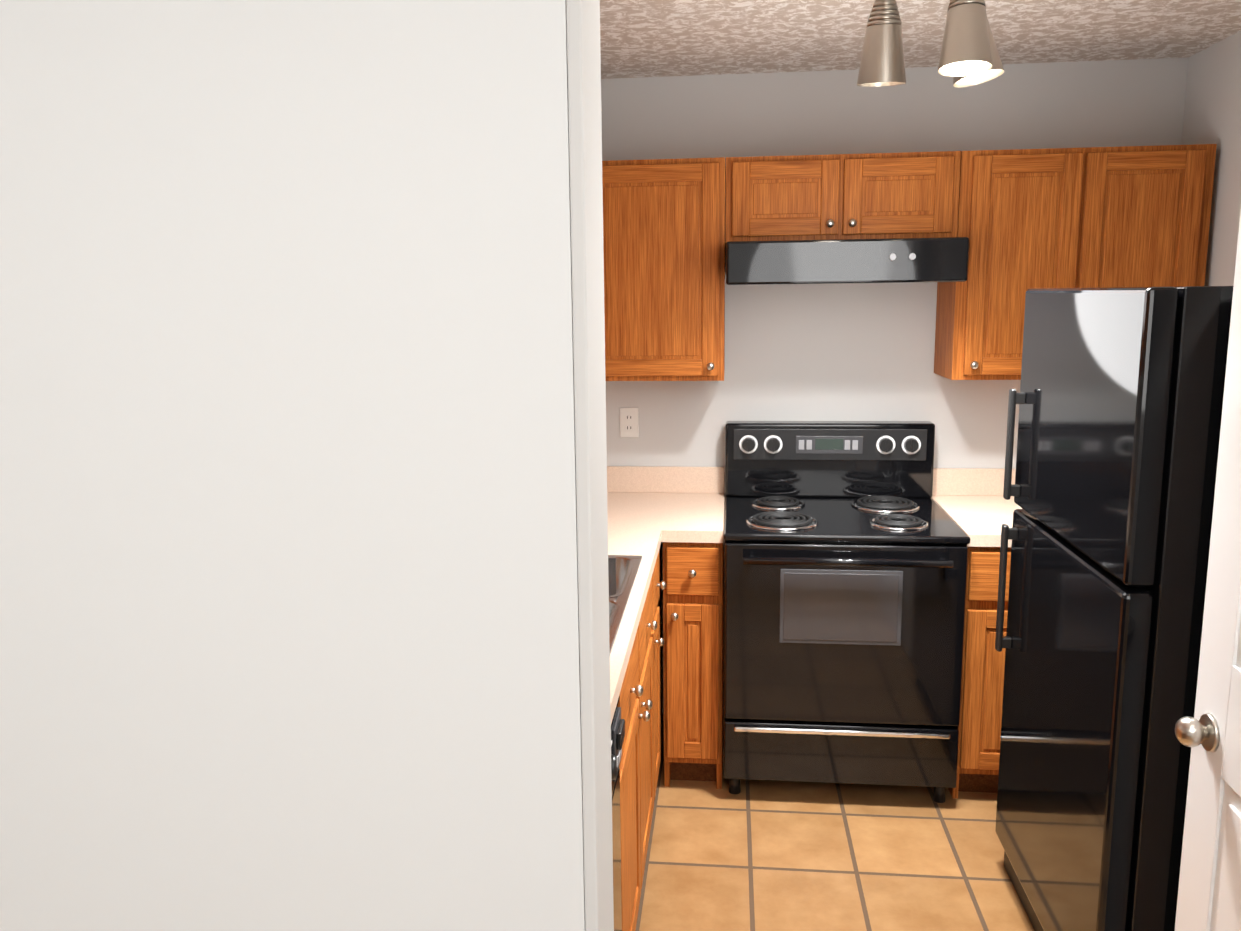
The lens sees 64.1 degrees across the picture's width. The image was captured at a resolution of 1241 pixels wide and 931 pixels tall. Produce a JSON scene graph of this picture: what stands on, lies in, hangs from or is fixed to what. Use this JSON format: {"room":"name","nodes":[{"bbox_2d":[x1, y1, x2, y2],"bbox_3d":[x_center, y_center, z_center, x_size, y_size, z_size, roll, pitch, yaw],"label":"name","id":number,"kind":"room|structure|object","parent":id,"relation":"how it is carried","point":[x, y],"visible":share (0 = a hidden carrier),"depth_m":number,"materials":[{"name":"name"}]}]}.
{"room":"kitchen","nodes":[
{"label":"kitchen","id":0,"kind":"room"},
{"bbox_2d":[0,0,584,930],"bbox_3d":[0.143,0.306,0.876,4.200,2.440,0.107,0,10,6],"label":"wall","id":1,"kind":"structure","parent":0,"point":[288,586],"depth_m":0.81,"materials":[{"name":"paint"}]},
{"bbox_2d":[566,0,613,930],"bbox_3d":[0.464,0.431,0.862,0.982,2.190,0.111,0,10,6],"label":"door frame","id":2,"kind":"structure","parent":1,"relation":"attached to","point":[584,113],"depth_m":0.81,"materials":[{"name":"white paint"}]},
{"bbox_2d":[1175,210,1240,930],"bbox_3d":[0.989,0.356,1.299,0.147,2.150,0.902,0,10,6],"label":"door","id":3,"kind":"structure","parent":1,"relation":"in","point":[1209,887],"depth_m":1.67,"materials":[{"name":"white paint"}]},
{"bbox_2d":[635,715,1034,930],"bbox_3d":[0.186,1.494,1.336,4.200,0.060,5.570,0,10,6],"label":"floor","id":4,"kind":"structure","parent":0,"point":[758,855],"depth_m":2.95,"materials":[{"name":"beige tile"}]},
{"bbox_2d":[611,697,624,930],"bbox_3d":[-0.320,0.941,1.836,0.618,0.872,0.600,0,10,6],"label":"dishwasher","id":5,"kind":"object","parent":4,"relation":"on","point":[617,730],"visible":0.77,"depth_m":1.97,"materials":[{"name":"black"}]},
{"bbox_2d":[619,545,665,930],"bbox_3d":[-0.195,0.729,3.040,0.656,0.874,1.843,0,10,6],"label":"base cabinet","id":6,"kind":"object","parent":4,"relation":"on","point":[640,695],"visible":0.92,"depth_m":2.54,"materials":[{"name":"brown wood"}]},
{"bbox_2d":[607,466,674,723],"bbox_3d":[-0.255,0.315,2.459,0.660,0.139,2.855,0,10,6],"label":"countertop","id":7,"kind":"structure","parent":6,"relation":"on","point":[650,509],"depth_m":3.24,"materials":[{"name":"laminate"}]},
{"bbox_2d":[608,555,642,654],"bbox_3d":[-0.258,0.418,2.509,0.560,0.180,0.840,0,10,6],"label":"double-bowl sink","id":8,"kind":"object","parent":7,"relation":"in","point":[622,571],"visible":0.15,"depth_m":2.66,"materials":[{"name":"silver metal"}]},
{"bbox_2d":[663,533,723,788],"bbox_3d":[0.271,0.630,3.578,0.196,0.874,0.656,0,10,6],"label":"base cabinet","id":9,"kind":"object","parent":4,"relation":"on","point":[693,592],"visible":1,"depth_m":3.29,"materials":[{"name":"brown wood"}]},
{"bbox_2d":[663,466,724,542],"bbox_3d":[0.279,0.127,3.501,0.172,0.139,0.635,0,10,6],"label":"countertop","id":10,"kind":"structure","parent":9,"relation":"on","point":[698,491],"depth_m":3.63,"materials":[{"name":"laminate"}]},
{"bbox_2d":[723,421,969,802],"bbox_3d":[0.740,0.483,3.450,0.759,1.195,0.723,0,10,6],"label":"range","id":11,"kind":"object","parent":4,"relation":"on","point":[845,557],"visible":1,"depth_m":3.19,"materials":[{"name":"black metal"}]},
{"bbox_2d":[948,546,1010,798],"bbox_3d":[1.506,0.637,3.443,0.760,0.874,0.656,0,10,6],"label":"base cabinet","id":12,"kind":"object","parent":4,"relation":"on","point":[982,685],"visible":0.12,"depth_m":3.19,"materials":[{"name":"brown wood"}]},
{"bbox_2d":[932,468,1021,546],"bbox_3d":[1.520,0.134,3.367,0.799,0.139,0.632,0,10,6],"label":"countertop","id":13,"kind":"structure","parent":12,"relation":"on","point":[973,498],"depth_m":3.59,"materials":[{"name":"laminate"}]},
{"bbox_2d":[995,286,1233,930],"bbox_3d":[1.396,0.422,2.358,0.788,1.672,0.800,0,10,6],"label":"refrigerator","id":14,"kind":"object","parent":4,"relation":"on","point":[1118,398],"visible":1,"depth_m":2.08,"materials":[{"name":"black metal"}]},
{"bbox_2d":[601,57,1188,714],"bbox_3d":[0.813,-0.204,3.762,2.500,2.440,0.100,0,10,6],"label":"wall","id":15,"kind":"structure","parent":0,"point":[851,351],"depth_m":3.62,"materials":[{"name":"grey paint"}]},
{"bbox_2d":[620,407,638,436],"bbox_3d":[0.033,-0.165,3.799,0.072,0.116,0.008,0,10,6],"label":"electrical outlet","id":16,"kind":"object","parent":15,"relation":"attached to","point":[629,421],"visible":1,"depth_m":3.80,"materials":[{"name":"white plastic"}]},
{"bbox_2d":[602,157,725,380],"bbox_3d":[0.116,-0.684,3.522,0.505,0.745,0.352,0,10,6],"label":"upper cabinet","id":17,"kind":"object","parent":15,"relation":"attached to","point":[664,259],"visible":0.67,"depth_m":3.38,"materials":[{"name":"brown wood"}]},
{"bbox_2d":[725,151,960,244],"bbox_3d":[0.744,-0.909,3.413,0.760,0.280,0.352,0,10,6],"label":"upper cabinet","id":18,"kind":"object","parent":15,"relation":"attached to","point":[856,196],"visible":0.96,"depth_m":3.27,"materials":[{"name":"brown wood"}]},
{"bbox_2d":[726,237,968,284],"bbox_3d":[0.739,-0.687,3.374,0.753,0.137,0.505,0,10,6],"label":"range hood","id":19,"kind":"object","parent":15,"relation":"attached to","point":[896,260],"visible":1,"depth_m":3.14,"materials":[{"name":"black metal"}]},
{"bbox_2d":[934,144,1216,379],"bbox_3d":[1.516,-0.675,3.369,0.782,0.745,0.352,0,10,6],"label":"upper cabinet","id":20,"kind":"object","parent":15,"relation":"attached to","point":[1120,216],"visible":0.6,"depth_m":3.21,"materials":[{"name":"brown wood"}]},
{"bbox_2d":[600,0,1240,78],"bbox_3d":[0.154,-0.969,0.908,4.200,0.060,5.570,0,10,6],"label":"ceiling","id":21,"kind":"structure","parent":0,"point":[651,38],"depth_m":3.00,"materials":[{"name":"white paint"}]},
{"bbox_2d":[857,0,1003,87],"bbox_3d":[0.757,-1.064,2.381,0.351,0.270,0.293,0,10,6],"label":"spotlight fixture","id":22,"kind":"object","parent":21,"relation":"attached to","point":[969,55],"visible":1,"depth_m":2.40,"materials":[{"name":"silver metal"}]},
{"bbox_2d":[1181,31,1240,285],"bbox_3d":[1.845,0.059,2.172,0.100,2.440,2.883,0,10,6],"label":"wall","id":23,"kind":"structure","parent":0,"point":[1212,111],"depth_m":3.15,"materials":[{"name":"grey paint"}]}
]}

